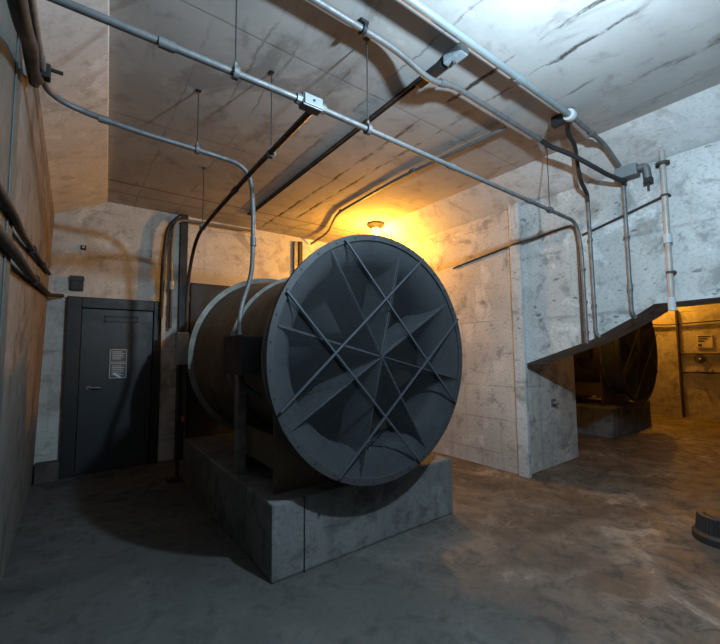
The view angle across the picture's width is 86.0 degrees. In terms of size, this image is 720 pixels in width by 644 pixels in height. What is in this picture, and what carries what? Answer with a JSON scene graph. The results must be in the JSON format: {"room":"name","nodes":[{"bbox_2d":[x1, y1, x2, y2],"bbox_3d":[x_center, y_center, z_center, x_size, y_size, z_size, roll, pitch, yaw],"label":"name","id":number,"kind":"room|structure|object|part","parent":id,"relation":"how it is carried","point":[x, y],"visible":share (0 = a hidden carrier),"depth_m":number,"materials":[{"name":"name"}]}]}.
{"room":"mechanical ventilation room","nodes":[
{"label":"mechanical ventilation room","id":0,"kind":"room"},
{"bbox_2d":[0,54,53,582],"bbox_3d":[-1.263,-0.042,0.999,0.360,3.260,9.100,3,-5,-37],"label":"wall","id":1,"kind":"structure","parent":0,"point":[33,200],"depth_m":2.72,"materials":[{"name":"concrete"}]},
{"bbox_2d":[0,0,22,429],"bbox_3d":[-1.141,0.024,1.085,0.064,3.140,1.700,3,-5,-37],"label":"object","id":2,"kind":"structure","parent":1,"relation":"attached to","point":[11,50],"depth_m":1.61,"materials":[{"name":"grey metal"}]},
{"bbox_2d":[0,182,50,275],"bbox_3d":[-2.225,-0.489,2.633,0.060,0.415,4.203,3,-5,-37],"label":"cable","id":3,"kind":"object","parent":1,"relation":"attached to","point":[6,203],"visible":1,"depth_m":1.78,"materials":[{"name":"black rubber"}]},
{"bbox_2d":[7,0,43,84],"bbox_3d":[-1.204,-1.099,1.399,0.060,0.574,1.732,3,-6,-38],"label":"hose","id":4,"kind":"object","parent":1,"relation":"attached to","point":[19,11],"visible":1,"depth_m":1.25,"materials":[{"name":"black rubber"}]},
{"bbox_2d":[21,42,39,87],"bbox_3d":[-1.195,-1.337,1.315,0.050,0.220,2.154,3,-5,-37],"label":"conduit","id":5,"kind":"object","parent":1,"relation":"attached to","point":[32,83],"visible":0.09,"depth_m":2.13,"materials":[{"name":"grey metal"}]},
{"bbox_2d":[0,223,63,297],"bbox_3d":[-2.385,-0.321,2.852,0.153,0.386,4.767,3,-5,-35],"label":"cable","id":6,"kind":"object","parent":1,"relation":"attached to","point":[7,244],"visible":0.99,"depth_m":1.83,"materials":[{"name":"black rubber"}]},
{"bbox_2d":[40,63,62,82],"bbox_3d":[-1.772,-1.415,2.198,0.130,0.080,0.060,3,-5,-37],"label":"clamp","id":7,"kind":"object","parent":1,"relation":"attached to","point":[46,76],"visible":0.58,"depth_m":2.18,"materials":[{"name":"metal"}]},
{"bbox_2d":[32,202,326,481],"bbox_3d":[0.518,0.167,8.189,11.800,3.900,0.300,3,-5,-37],"label":"wall","id":8,"kind":"structure","parent":0,"point":[121,259],"depth_m":5.36,"materials":[{"name":"grey concrete"}]},
{"bbox_2d":[33,460,59,484],"bbox_3d":[-3.724,1.781,4.594,0.230,0.220,0.170,3,-5,-37],"label":"baseboard","id":9,"kind":"structure","parent":8,"relation":"attached to","point":[46,471],"depth_m":4.53,"materials":[{"name":"grey concrete"}]},
{"bbox_2d":[70,275,84,290],"bbox_3d":[-3.613,-0.494,4.930,0.150,0.185,0.070,3,-5,-37],"label":"wall box","id":10,"kind":"object","parent":8,"relation":"attached to","point":[76,282],"visible":1,"depth_m":4.91,"materials":[{"name":"paint"}]},
{"bbox_3d":[-3.595,-0.555,4.910,0.150,0.065,0.010,3,-5,-37],"label":"box lid","id":11,"kind":"part","parent":10,"relation":"part of","materials":[{"name":"paint"}]},
{"bbox_2d":[59,296,161,478],"bbox_3d":[-3.229,0.805,5.079,1.070,2.230,0.116,3,-5,-37],"label":"door","id":12,"kind":"structure","parent":8,"relation":"in","point":[117,396],"depth_m":5.05,"materials":[{"name":"paint"}]},
{"bbox_3d":[-3.397,0.840,4.917,0.150,0.060,0.061,3,-5,-37],"label":"handle","id":13,"kind":"part","parent":12,"relation":"part of","materials":[{"name":"metal"}]},
{"bbox_2d":[0,414,719,643],"bbox_3d":[3.303,1.895,4.245,11.900,0.200,9.700,3,-5,-37],"label":"floor","id":14,"kind":"structure","parent":0,"point":[598,546],"depth_m":2.68,"materials":[{"name":"concrete"}]},
{"bbox_2d":[166,320,188,483],"bbox_3d":[-2.166,0.926,4.630,0.200,1.900,0.248,3,-5,-37],"label":"post","id":15,"kind":"object","parent":14,"relation":"on","point":[181,338],"visible":0.89,"depth_m":4.58,"materials":[{"name":"grey metal"}]},
{"bbox_3d":[-2.100,0.315,4.580,0.110,0.350,0.008,3,-5,-37],"label":"box door","id":16,"kind":"part","parent":15,"relation":"part of","materials":[{"name":"grey paint"}]},
{"bbox_2d":[174,214,189,459],"bbox_3d":[-2.586,0.179,5.633,0.135,3.550,0.080,3,-5,-37],"label":"steel post","id":17,"kind":"object","parent":14,"relation":"on","point":[184,244],"visible":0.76,"depth_m":5.65,"materials":[{"name":"grey metal"}]},
{"bbox_2d":[158,215,181,317],"bbox_3d":[-2.721,-0.813,5.541,0.272,1.519,0.058,3,-5,-37],"label":"conduit","id":18,"kind":"object","parent":17,"relation":"attached to","point":[169,227],"visible":0.98,"depth_m":5.46,"materials":[{"name":"grey metal"}]},
{"bbox_2d":[170,219,250,280],"bbox_3d":[-2.225,-1.039,5.892,1.229,0.972,0.043,3,-5,-37],"label":"conduit","id":19,"kind":"object","parent":17,"relation":"attached to","point":[179,220],"visible":0.92,"depth_m":5.61,"materials":[{"name":"grey metal"}]},
{"bbox_2d":[168,281,174,328],"bbox_3d":[-2.687,-0.243,5.481,0.089,0.670,0.089,3,-5,-37],"label":"fitting","id":20,"kind":"object","parent":19,"relation":"attached to","point":[171,284],"visible":1,"depth_m":5.46,"materials":[{"name":"grey metal"}]},
{"bbox_2d":[185,283,233,438],"bbox_3d":[-1.849,0.716,6.064,1.750,2.530,0.180,3,-5,-37],"label":"bulkhead","id":21,"kind":"object","parent":14,"relation":"on","point":[199,423],"visible":0.03,"depth_m":5.64,"materials":[{"name":"metal"}]},
{"bbox_2d":[293,241,302,270],"bbox_3d":[-1.089,0.297,6.723,0.145,3.450,0.100,3,-5,-37],"label":"steel post","id":22,"kind":"object","parent":14,"relation":"on","point":[297,246],"visible":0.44,"depth_m":6.81,"materials":[{"name":"grey metal"}]},
{"bbox_3d":[-1.124,0.297,6.715,0.080,3.450,0.070,3,-5,-37],"label":"post","id":23,"kind":"part","parent":22,"relation":"part of","materials":[{"name":"metal"}]},
{"bbox_2d":[183,432,452,582],"bbox_3d":[-0.601,1.567,4.044,1.790,0.500,2.506,3,-5,-37],"label":"concrete plinth","id":24,"kind":"object","parent":14,"relation":"on","point":[285,535],"visible":0.73,"depth_m":2.97,"materials":[{"name":"concrete"}]},
{"bbox_2d":[187,234,461,494],"bbox_3d":[-0.924,0.400,4.375,1.852,1.886,3.748,3,-5,-37],"label":"fan","id":25,"kind":"object","parent":24,"relation":"on","point":[346,368],"visible":1,"depth_m":3.00,"materials":[{"name":"grey metal"}]},
{"bbox_3d":[-0.956,0.246,2.905,0.015,0.290,0.420,3,-5,-37],"label":"box lid","id":26,"kind":"part","parent":25,"relation":"part of","materials":[{"name":"metal"}]},
{"bbox_3d":[-1.002,0.777,3.227,0.065,0.960,0.100,3,-5,-37],"label":"leg","id":27,"kind":"part","parent":25,"relation":"part of","materials":[{"name":"grey metal"}]},
{"bbox_3d":[-0.826,0.958,3.049,0.020,0.230,0.710,3,-5,-37],"label":"plate","id":28,"kind":"part","parent":25,"relation":"part of","materials":[{"name":"paint"}]},
{"bbox_2d":[193,282,348,429],"bbox_3d":[-0.783,0.367,4.187,1.730,1.730,0.940,3,-5,-37],"label":"housing","id":29,"kind":"object","parent":25,"relation":"attached to","point":[213,388],"depth_m":3.85,"materials":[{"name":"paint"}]},
{"bbox_3d":[-0.625,0.290,3.199,0.530,0.190,0.198,3,-5,-37],"label":"fan blade","id":30,"kind":"part","parent":25,"relation":"part of","materials":[{"name":"paint"}]},
{"bbox_3d":[-0.557,0.576,3.225,0.525,0.444,0.198,3,-5,-37],"label":"fan blade","id":31,"kind":"part","parent":25,"relation":"part of","materials":[{"name":"paint"}]},
{"bbox_3d":[-0.563,0.010,3.269,0.525,0.444,0.198,3,-5,-37],"label":"fan blade","id":32,"kind":"part","parent":25,"relation":"part of","materials":[{"name":"paint"}]},
{"bbox_3d":[-0.343,0.745,3.338,0.144,0.555,0.351,-4,-5,34],"label":"fan blade","id":33,"kind":"part","parent":25,"relation":"part of","materials":[{"name":"paint"}]},
{"bbox_3d":[-0.381,-0.141,3.450,0.352,0.555,0.141,1,-5,-15],"label":"fan blade","id":34,"kind":"part","parent":25,"relation":"part of","materials":[{"name":"paint"}]},
{"bbox_3d":[-0.264,0.309,3.492,1.530,1.530,0.840,3,-5,-37],"label":"casing","id":35,"kind":"part","parent":25,"relation":"part of","materials":[{"name":"paint"}]},
{"bbox_3d":[-0.154,0.759,3.544,0.141,0.555,0.352,-3,-5,32],"label":"fan blade","id":36,"kind":"part","parent":25,"relation":"part of","materials":[{"name":"paint"}]},
{"bbox_3d":[-0.129,-0.134,3.571,0.351,0.555,0.144,1,-5,-17],"label":"fan blade","id":37,"kind":"part","parent":25,"relation":"part of","materials":[{"name":"paint"}]},
{"bbox_3d":[0.121,0.325,3.753,0.530,0.190,0.198,3,-5,-37],"label":"fan blade","id":38,"kind":"part","parent":25,"relation":"part of","materials":[{"name":"paint"}]},
{"bbox_2d":[576,396,650,438],"bbox_3d":[4.206,1.819,7.986,1.790,0.500,2.506,3,-5,-37],"label":"concrete plinth","id":39,"kind":"object","parent":14,"relation":"on","point":[613,421],"visible":0.53,"depth_m":6.79,"materials":[{"name":"concrete"}]},
{"bbox_2d":[573,321,657,405],"bbox_3d":[3.938,0.658,8.420,1.852,1.886,3.748,3,-5,-37],"label":"fan","id":40,"kind":"object","parent":39,"relation":"on","point":[622,369],"visible":0.41,"depth_m":6.91,"materials":[{"name":"grey metal"}]},
{"bbox_3d":[3.905,0.505,6.950,0.015,0.290,0.420,3,-5,-37],"label":"box lid","id":41,"kind":"part","parent":40,"relation":"part of","materials":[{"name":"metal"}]},
{"bbox_3d":[4.036,1.216,7.094,0.020,0.230,0.710,3,-5,-37],"label":"plate","id":42,"kind":"part","parent":40,"relation":"part of","materials":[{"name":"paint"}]},
{"bbox_3d":[4.598,0.568,7.537,1.530,1.530,0.840,3,-5,-37],"label":"casing","id":43,"kind":"part","parent":40,"relation":"part of","materials":[{"name":"paint"}]},
{"bbox_2d":[692,508,719,548],"bbox_3d":[2.824,1.603,3.012,0.370,0.205,0.370,3,-5,-37],"label":"base","id":44,"kind":"object","parent":14,"relation":"on","point":[706,529],"visible":1,"depth_m":2.98,"materials":[{"name":"grey metal"}]},
{"bbox_2d":[36,0,719,243],"bbox_3d":[0.734,-1.885,2.738,5.500,0.640,9.250,3,-5,-37],"label":"ceiling","id":45,"kind":"structure","parent":0,"point":[643,75],"depth_m":3.15,"materials":[{"name":"concrete"}]},
{"bbox_2d":[194,89,201,154],"bbox_3d":[-1.260,-1.556,3.004,0.036,0.515,0.070,3,-5,-37],"label":"hanger","id":46,"kind":"object","parent":45,"relation":"hanging from","point":[197,145],"visible":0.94,"depth_m":3.00,"materials":[{"name":"metal"}]},
{"bbox_2d":[28,0,256,334],"bbox_3d":[-0.722,-0.734,1.843,1.427,1.515,2.512,3,-5,-37],"label":"conduit","id":47,"kind":"object","parent":46,"relation":"hanging from","point":[32,4],"visible":0.95,"depth_m":2.81,"materials":[{"name":"metal"}]},
{"bbox_3d":[-1.261,-1.585,3.006,0.008,0.457,0.008,-3,-5,31],"label":"rod","id":48,"kind":"part","parent":46,"relation":"part of","materials":[{"name":"grey metal"}]},
{"bbox_2d":[199,167,205,230],"bbox_3d":[-1.730,-1.358,4.262,0.066,0.710,0.036,3,-5,-37],"label":"hanger","id":49,"kind":"object","parent":45,"relation":"hanging from","point":[203,168],"visible":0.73,"depth_m":4.26,"materials":[{"name":"metal"}]},
{"bbox_3d":[-1.731,-1.385,4.264,0.008,0.656,0.008,1,-4,-14],"label":"rod","id":50,"kind":"part","parent":49,"relation":"part of","materials":[{"name":"grey metal"}]},
{"bbox_2d":[184,112,311,329],"bbox_3d":[-1.200,-0.592,3.493,0.063,1.176,3.100,3,-5,-36],"label":"conduit","id":51,"kind":"object","parent":49,"relation":"hanging from","point":[301,120],"visible":1,"depth_m":3.33,"materials":[{"name":"black metal"}]},
{"bbox_2d":[231,0,239,80],"bbox_3d":[-0.642,-1.570,2.003,0.036,0.653,0.068,3,-5,-37],"label":"hanger","id":52,"kind":"object","parent":45,"relation":"hanging from","point":[236,75],"visible":0.9,"depth_m":1.98,"materials":[{"name":"metal"}]},
{"bbox_3d":[-0.642,-1.597,2.006,0.008,0.597,0.008,-3,-5,31],"label":"rod","id":53,"kind":"part","parent":52,"relation":"part of","materials":[{"name":"grey metal"}]},
{"bbox_2d":[47,0,589,342],"bbox_3d":[0.531,-0.553,2.767,4.648,1.392,0.090,3,-5,-37],"label":"conduit","id":54,"kind":"object","parent":52,"relation":"hanging from","point":[161,42],"visible":0.92,"depth_m":2.10,"materials":[{"name":"metal"}]},
{"bbox_2d":[294,91,326,115],"bbox_3d":[-0.282,-1.266,2.238,0.190,0.076,0.077,3,-5,-37],"label":"junction box","id":55,"kind":"object","parent":54,"relation":"attached to","point":[309,103],"visible":1,"depth_m":2.21,"materials":[{"name":"metal"}]},
{"bbox_2d":[266,70,275,158],"bbox_3d":[-0.645,-1.508,2.809,0.066,0.654,0.036,3,-5,-37],"label":"hanger","id":56,"kind":"object","parent":45,"relation":"hanging from","point":[271,72],"visible":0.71,"depth_m":2.80,"materials":[{"name":"metal"}]},
{"bbox_3d":[-0.645,-1.535,2.811,0.008,0.600,0.008,1,-4,-14],"label":"rod","id":57,"kind":"part","parent":56,"relation":"part of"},
{"bbox_2d":[248,42,468,215],"bbox_3d":[-0.474,-1.690,4.152,0.080,0.090,3.940,3,-5,-37],"label":"channel","id":58,"kind":"object","parent":45,"relation":"attached to","point":[459,51],"visible":0.88,"depth_m":3.09,"materials":[{"name":"black metal"}]},
{"bbox_3d":[0.516,-1.806,2.825,0.070,0.040,0.260,3,-5,-37],"label":"bracket arm","id":59,"kind":"part","parent":58,"relation":"part of","materials":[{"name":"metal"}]},
{"bbox_2d":[363,36,372,135],"bbox_3d":[0.048,-1.536,2.516,0.036,0.656,0.068,3,-5,-37],"label":"hanger","id":60,"kind":"object","parent":45,"relation":"hanging from","point":[367,39],"visible":0.85,"depth_m":2.51,"materials":[{"name":"metal"}]},
{"bbox_3d":[0.048,-1.564,2.518,0.008,0.600,0.008,1,-4,-14],"label":"rod","id":61,"kind":"part","parent":60,"relation":"part of","materials":[{"name":"grey metal"}]},
{"bbox_2d":[367,221,383,234],"bbox_3d":[0.253,-1.470,6.215,0.280,0.230,0.280,3,-5,-37],"label":"ceiling lamp","id":62,"kind":"object","parent":45,"relation":"attached to","point":[375,226],"visible":0.79,"depth_m":6.15,"materials":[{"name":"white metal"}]},
{"bbox_3d":[0.253,-1.433,6.212,0.140,0.155,0.140,3,-5,-37],"label":"lamp glass","id":63,"kind":"part","parent":62,"relation":"part of","materials":[{"name":"orange"}]},
{"bbox_2d":[310,126,506,244],"bbox_3d":[0.109,-1.599,5.181,0.328,0.108,4.136,2,-5,-32],"label":"conduit","id":64,"kind":"object","parent":45,"relation":"attached to","point":[504,128],"visible":1,"depth_m":4.30,"materials":[{"name":"metal"}]},
{"bbox_2d":[308,0,541,141],"bbox_3d":[0.552,-1.769,2.808,2.900,0.098,0.060,3,-5,-37],"label":"conduit","id":65,"kind":"object","parent":45,"relation":"attached to","point":[443,83],"visible":1,"depth_m":2.67,"materials":[{"name":"metal"}]},
{"bbox_2d":[355,17,368,36],"bbox_3d":[0.012,-1.829,2.415,0.060,0.086,0.096,3,-5,-37],"label":"clip","id":66,"kind":"object","parent":65,"relation":"attached to","point":[361,20],"visible":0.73,"depth_m":2.39,"materials":[{"name":"metal"}]},
{"bbox_2d":[539,138,627,183],"bbox_3d":[2.155,-1.552,3.747,0.928,0.399,0.078,0,-4,-9],"label":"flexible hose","id":67,"kind":"object","parent":65,"relation":"attached to","point":[545,143],"visible":0.99,"depth_m":3.73,"materials":[{"name":"black rubber"}]},
{"bbox_2d":[402,0,570,116],"bbox_3d":[0.687,-1.804,2.477,2.720,0.064,0.064,3,-5,-36],"label":"ceiling pipe","id":68,"kind":"object","parent":45,"relation":"attached to","point":[517,77],"visible":1,"depth_m":2.56,"materials":[{"name":"white metal"}]},
{"bbox_2d":[551,107,576,128],"bbox_3d":[1.759,-1.761,3.331,0.080,0.117,0.207,3,-5,-37],"label":"fitting","id":69,"kind":"object","parent":68,"relation":"attached to","point":[558,120],"visible":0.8,"depth_m":3.33,"materials":[{"name":"metal"}]},
{"bbox_2d":[544,146,553,213],"bbox_3d":[1.894,-1.432,3.884,0.036,0.693,0.068,3,-5,-37],"label":"hanger","id":70,"kind":"object","parent":45,"relation":"hanging from","point":[549,205],"visible":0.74,"depth_m":3.88,"materials":[{"name":"metal"}]},
{"bbox_3d":[1.893,-1.460,3.886,0.008,0.637,0.008,-3,-5,31],"label":"rod","id":71,"kind":"part","parent":70,"relation":"part of","materials":[{"name":"grey metal"}]},
{"bbox_2d":[404,210,578,473],"bbox_3d":[1.460,0.341,6.514,1.350,3.280,3.480,3,-5,-37],"label":"wall","id":72,"kind":"structure","parent":0,"point":[482,426],"depth_m":5.14,"materials":[{"name":"concrete"}]},
{"bbox_2d":[453,225,583,343],"bbox_3d":[1.840,-0.361,4.842,0.082,1.318,1.751,3,-5,-36],"label":"conduit","id":73,"kind":"object","parent":72,"relation":"attached to","point":[568,226],"visible":0.98,"depth_m":4.20,"materials":[{"name":"grey metal"}]},
{"bbox_2d":[508,203,531,477],"bbox_3d":[1.944,0.183,4.702,0.065,3.310,0.135,3,-5,-37],"label":"trim","id":74,"kind":"structure","parent":72,"relation":"attached to","point":[514,210],"depth_m":4.67,"materials":[{"name":"concrete"}]},
{"bbox_2d":[551,399,558,406],"bbox_3d":[2.564,1.061,5.058,0.100,0.100,0.070,3,-5,-37],"label":"bolt","id":75,"kind":"object","parent":72,"relation":"attached to","point":[554,402],"visible":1,"depth_m":5.05,"materials":[{"name":"metal"}]},
{"bbox_2d":[520,140,719,364],"bbox_3d":[3.429,-0.580,3.308,0.600,1.970,4.120,3,-5,-37],"label":"wall","id":76,"kind":"structure","parent":0,"point":[550,265],"depth_m":3.93,"materials":[{"name":"concrete"}]},
{"bbox_2d":[586,202,600,337],"bbox_3d":[2.446,-0.558,4.053,0.061,1.462,0.076,3,-5,-37],"label":"conduit","id":77,"kind":"object","parent":76,"relation":"attached to","point":[590,239],"visible":1,"depth_m":4.04,"materials":[{"name":"metal"}]},
{"bbox_2d":[565,122,589,201],"bbox_3d":[2.109,-1.528,3.761,0.074,0.463,1.002,-4,-6,38],"label":"flexible hose","id":78,"kind":"object","parent":77,"relation":"attached to","point":[567,126],"visible":0.92,"depth_m":3.87,"materials":[{"name":"black rubber"}]},
{"bbox_2d":[582,197,660,235],"bbox_3d":[2.611,-1.054,3.897,0.022,0.202,0.710,3,-5,-36],"label":"cable","id":79,"kind":"object","parent":76,"relation":"attached to","point":[658,198],"visible":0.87,"depth_m":3.87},
{"bbox_2d":[621,183,637,318],"bbox_3d":[2.649,-0.729,3.804,0.085,1.402,0.055,0,-4,-7],"label":"conduit","id":80,"kind":"object","parent":76,"relation":"attached to","point":[626,236],"visible":0.94,"depth_m":3.79,"materials":[{"name":"metal"}]},
{"bbox_2d":[614,162,653,188],"bbox_3d":[2.667,-1.395,3.762,0.122,0.280,0.295,3,-5,-37],"label":"junction box","id":81,"kind":"object","parent":76,"relation":"attached to","point":[630,171],"visible":0.9,"depth_m":3.71,"materials":[{"name":"metal"}]},
{"bbox_2d":[573,117,621,167],"bbox_3d":[2.196,-1.647,3.579,0.917,0.216,0.060,3,-5,-35],"label":"extension","id":82,"kind":"object","parent":81,"relation":"attached to","point":[590,132],"visible":0.95,"depth_m":3.60,"materials":[{"name":"metal"}]},
{"bbox_3d":[2.591,-1.474,3.777,0.012,0.110,0.180,3,-5,-37],"label":"box lid","id":83,"kind":"part","parent":81,"relation":"part of","materials":[{"name":"grey metal"}]},
{"bbox_3d":[2.718,-1.440,3.698,0.065,0.164,0.122,3,-5,-37],"label":"spout","id":84,"kind":"part","parent":81,"relation":"part of","materials":[{"name":"metal"}]},
{"bbox_2d":[655,149,676,310],"bbox_3d":[2.822,-0.852,3.547,0.110,1.500,0.110,3,-5,-37],"label":"standpipe","id":85,"kind":"object","parent":76,"relation":"attached to","point":[667,237],"visible":1,"depth_m":3.53,"materials":[{"name":"grey metal"}]},
{"bbox_2d":[648,303,719,420],"bbox_3d":[7.878,0.239,7.798,0.450,3.550,9.100,3,-5,-37],"label":"wall","id":86,"kind":"structure","parent":0,"point":[701,391],"depth_m":8.39,"materials":[{"name":"concrete"}]},
{"bbox_2d":[653,320,719,324],"bbox_3d":[7.222,-0.009,8.269,0.027,0.099,2.202,3,-5,-37],"label":"cable","id":87,"kind":"object","parent":86,"relation":"attached to","point":[712,320],"visible":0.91,"depth_m":8.35,"materials":[{"name":"black rubber"}]},
{"bbox_2d":[675,310,719,417],"bbox_3d":[7.401,0.856,7.940,0.096,2.350,1.378,3,-5,-37],"label":"pipework","id":88,"kind":"object","parent":86,"relation":"attached to","point":[676,311],"visible":0.96,"depth_m":8.42,"materials":[{"name":"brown metal"}]},
{"bbox_2d":[694,354,705,362],"bbox_3d":[7.215,0.781,8.183,0.115,0.190,0.190,3,-5,-37],"label":"valve","id":89,"kind":"object","parent":86,"relation":"attached to","point":[699,358],"visible":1,"depth_m":8.16,"materials":[{"name":"brown metal"}]},
{"bbox_2d":[696,335,712,347],"bbox_3d":[7.295,0.408,8.175,0.024,0.270,0.250,3,-5,-37],"label":"wall sign","id":90,"kind":"object","parent":86,"relation":"attached to","point":[703,341],"visible":1,"depth_m":8.17,"materials":[{"name":"white paper"}]}
]}

